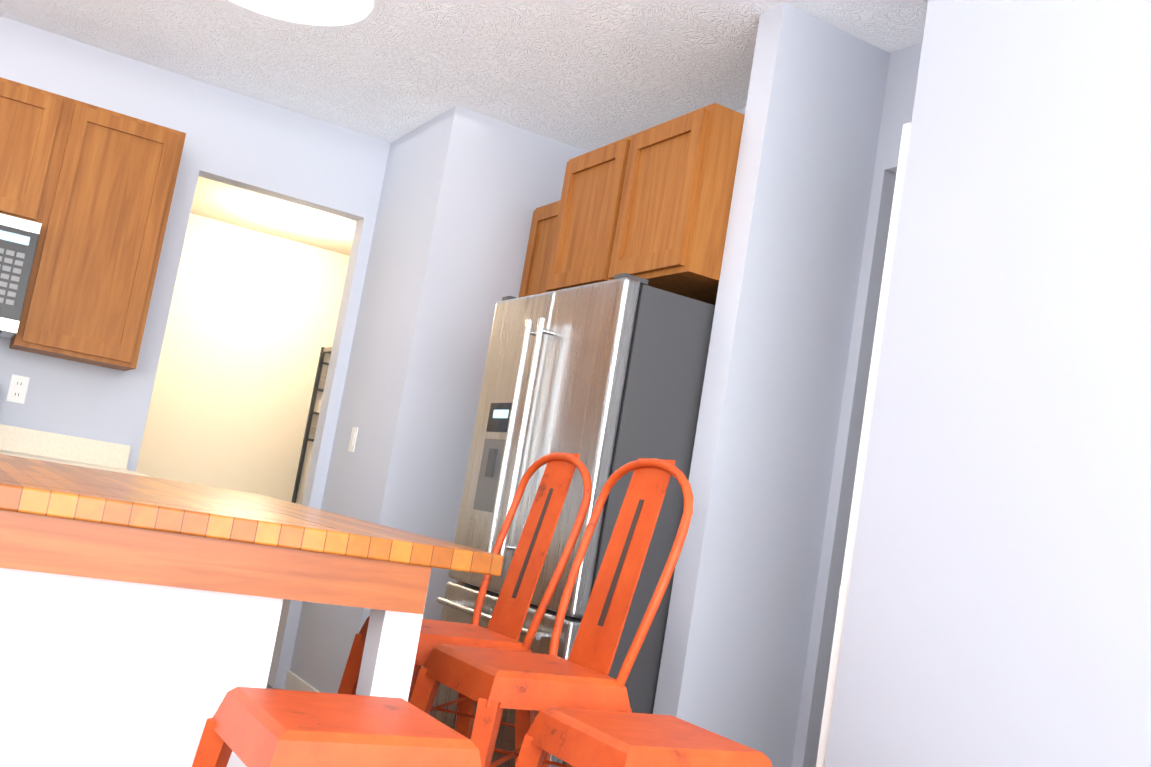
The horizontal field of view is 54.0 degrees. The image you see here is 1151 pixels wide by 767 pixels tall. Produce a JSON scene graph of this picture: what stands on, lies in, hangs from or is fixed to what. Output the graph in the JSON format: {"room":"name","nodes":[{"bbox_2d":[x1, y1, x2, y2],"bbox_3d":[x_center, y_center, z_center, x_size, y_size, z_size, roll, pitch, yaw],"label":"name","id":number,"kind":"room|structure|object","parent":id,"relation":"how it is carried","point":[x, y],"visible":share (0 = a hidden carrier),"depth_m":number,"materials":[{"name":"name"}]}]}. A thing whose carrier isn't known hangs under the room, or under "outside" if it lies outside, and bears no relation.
{"room":"kitchen","nodes":[
{"label":"kitchen","id":0,"kind":"room"},
{"bbox_2d":[0,16,389,688],"bbox_3d":[-2.364,-0.152,4.959,4.590,2.740,0.120,13,-8,-29],"label":"wall","id":1,"kind":"structure","parent":0,"point":[246,142],"depth_m":5.23,"materials":[{"name":"grey paint"}]},
{"bbox_2d":[6,374,29,403],"bbox_3d":[-2.398,0.025,4.861,0.070,0.116,0.007,13,-8,-29],"label":"electrical outlet plate","id":2,"kind":"object","parent":1,"relation":"attached to","point":[17,390],"visible":1,"depth_m":4.85,"materials":[{"name":"white plastic"}]},
{"bbox_2d":[0,209,47,337],"bbox_3d":[-2.611,-0.494,4.514,0.762,0.453,0.413,13,-8,-29],"label":"microwave","id":3,"kind":"object","parent":1,"relation":"attached to","point":[21,236],"depth_m":4.50,"materials":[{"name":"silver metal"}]},
{"bbox_2d":[0,77,75,220],"bbox_3d":[-2.416,-0.959,4.684,0.457,0.554,0.332,13,-8,-29],"label":"upper cabinet","id":4,"kind":"object","parent":1,"relation":"attached to","point":[33,121],"depth_m":4.61,"materials":[{"name":"brown wood"}]},
{"bbox_2d":[8,100,185,370],"bbox_3d":[-2.060,-0.622,4.880,0.475,1.051,0.332,13,-8,-29],"label":"upper cabinet","id":5,"kind":"object","parent":1,"relation":"attached to","point":[86,192],"depth_m":4.75,"materials":[{"name":"brown wood"}]},
{"bbox_2d":[136,213,349,504],"bbox_3d":[-1.870,0.187,7.102,3.240,2.740,0.120,13,-8,-29],"label":"wall","id":6,"kind":"structure","parent":0,"point":[251,325],"depth_m":6.92,"materials":[{"name":"beige paint"}]},
{"bbox_2d":[190,176,355,255],"bbox_3d":[-1.314,-0.926,6.583,3.240,0.080,1.620,13,-8,-29],"label":"ceiling","id":7,"kind":"structure","parent":0,"point":[233,205],"depth_m":6.52,"materials":[{"name":"beige paint"}]},
{"bbox_2d":[290,105,587,693],"bbox_3d":[-0.618,0.193,5.410,0.800,2.740,0.820,13,-8,-29],"label":"wall","id":8,"kind":"structure","parent":0,"point":[465,193],"depth_m":5.05,"materials":[{"name":"grey paint"}]},
{"bbox_2d":[284,670,318,691],"bbox_3d":[-1.180,1.410,5.058,0.011,0.090,0.820,13,-8,-29],"label":"baseboard","id":9,"kind":"structure","parent":8,"relation":"attached to","point":[293,682],"depth_m":5.24,"materials":[{"name":"white"}]},
{"bbox_2d":[348,427,358,451],"bbox_3d":[-1.042,0.262,5.292,0.008,0.116,0.072,13,-8,-29],"label":"switch plate","id":10,"kind":"object","parent":8,"relation":"attached to","point":[353,438],"visible":1,"depth_m":5.28,"materials":[{"name":"white plastic"}]},
{"bbox_2d":[0,0,927,151],"bbox_3d":[-0.013,-1.552,2.017,3.990,0.080,7.620,13,-8,-29],"label":"ceiling","id":11,"kind":"structure","parent":0,"point":[588,75],"depth_m":4.52,"materials":[{"name":"white paint"}]},
{"bbox_2d":[229,0,373,25],"bbox_3d":[-0.549,-1.182,2.357,0.394,0.738,0.394,13,-8,-29],"label":"ceiling light","id":12,"kind":"object","parent":11,"relation":"hanging from","point":[327,12],"visible":1,"depth_m":2.47,"materials":[{"name":"white glass"}]},
{"bbox_2d":[519,103,744,304],"bbox_3d":[0.179,-0.332,4.416,0.607,0.996,1.706,13,-8,-29],"label":"wall cabinets","id":13,"kind":"object","parent":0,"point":[652,205],"visible":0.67,"depth_m":3.82,"materials":[{"name":"brown wood"}]},
{"bbox_2d":[653,3,889,766],"bbox_3d":[0.609,0.181,3.594,0.470,2.740,0.120,13,-8,-29],"label":"wall","id":14,"kind":"structure","parent":0,"point":[737,636],"depth_m":3.55,"materials":[{"name":"grey paint"}]},
{"bbox_2d":[736,41,922,766],"bbox_3d":[0.433,0.258,4.483,0.120,2.740,3.470,13,-8,-29],"label":"wall","id":15,"kind":"structure","parent":0,"point":[900,90],"depth_m":3.69,"materials":[{"name":"grey paint"}]},
{"bbox_2d":[802,169,895,766],"bbox_3d":[1.058,0.436,3.309,0.122,2.320,0.720,13,-8,-29],"label":"door","id":16,"kind":"structure","parent":15,"relation":"attached to","point":[819,687],"depth_m":3.62,"materials":[{"name":"grey paint"}]},
{"bbox_2d":[825,0,1150,766],"bbox_3d":[2.021,0.114,1.073,0.770,2.740,4.030,13,-8,-29],"label":"wall","id":17,"kind":"structure","parent":0,"point":[997,612],"depth_m":2.31,"materials":[{"name":"grey paint"}]},
{"bbox_2d":[816,122,911,766],"bbox_3d":[0.871,0.450,2.796,0.588,2.090,0.104,13,-8,-29],"label":"door","id":18,"kind":"structure","parent":17,"relation":"in","point":[855,507],"depth_m":2.65,"materials":[{"name":"white"}]},
{"bbox_3d":[-2.401,0.734,0.523,8.350,0.050,7.500,13,-8,-29],"label":"floor","id":19,"kind":"structure","parent":0,"visible":0},
{"bbox_2d":[0,424,149,476],"bbox_3d":[-2.164,0.717,4.607,0.562,1.020,0.647,13,-8,-29],"label":"countertop","id":20,"kind":"structure","parent":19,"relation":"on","point":[53,447],"depth_m":4.35,"materials":[{"name":"beige"}]},
{"bbox_2d":[0,514,430,766],"bbox_3d":[-1.305,0.687,2.606,1.266,0.890,1.820,13,-8,-29],"label":"kitchen island","id":21,"kind":"object","parent":19,"relation":"on","point":[139,618],"depth_m":1.95,"materials":[{"name":"white"}]},
{"bbox_2d":[0,454,503,575],"bbox_3d":[-1.191,0.241,2.705,1.355,0.041,1.900,13,-8,-29],"label":"island countertop","id":22,"kind":"structure","parent":21,"relation":"on","point":[38,488],"depth_m":2.08,"materials":[{"name":"brown wood"}]},
{"bbox_2d":[192,687,481,766],"bbox_3d":[-0.417,0.855,1.785,0.482,0.662,0.482,13,-8,-29],"label":"stool","id":23,"kind":"object","parent":19,"relation":"on","point":[255,727],"visible":1,"depth_m":1.74,"materials":[{"name":"orange wood"}]},
{"bbox_2d":[337,452,591,765],"bbox_3d":[-0.333,0.724,2.862,0.495,1.197,0.482,13,-8,-29],"label":"chair","id":24,"kind":"object","parent":19,"relation":"on","point":[502,631],"visible":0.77,"depth_m":2.94,"materials":[{"name":"orange wood"}]},
{"bbox_2d":[410,458,693,766],"bbox_3d":[-0.115,0.715,2.480,0.495,1.197,0.482,13,-8,-29],"label":"chair","id":25,"kind":"object","parent":19,"relation":"on","point":[493,683],"visible":0.98,"depth_m":2.51,"materials":[{"name":"orange wood"}]},
{"bbox_2d":[429,273,714,766],"bbox_3d":[0.090,0.616,3.903,0.841,1.790,0.910,13,-8,-29],"label":"fridge","id":26,"kind":"object","parent":19,"relation":"on","point":[604,380],"visible":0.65,"depth_m":3.53,"materials":[{"name":"grey metal"}]},
{"bbox_2d":[515,707,771,766],"bbox_3d":[0.092,0.977,2.097,0.482,0.662,0.482,13,-8,-29],"label":"stool","id":27,"kind":"object","parent":19,"relation":"on","point":[574,737],"visible":1,"depth_m":2.07,"materials":[{"name":"orange wood"}]},
{"bbox_3d":[-1.728,1.538,6.291,3.000,0.050,1.630,13,-8,-29],"label":"floor","id":28,"kind":"structure","parent":0,"visible":0},
{"bbox_2d":[291,347,331,502],"bbox_3d":[-1.242,0.762,7.143,1.002,1.830,0.370,13,-8,-29],"label":"hall tree","id":29,"kind":"object","parent":28,"relation":"on","point":[312,419],"visible":0.02,"depth_m":7.11,"materials":[{"name":"grey metal"}]}
]}

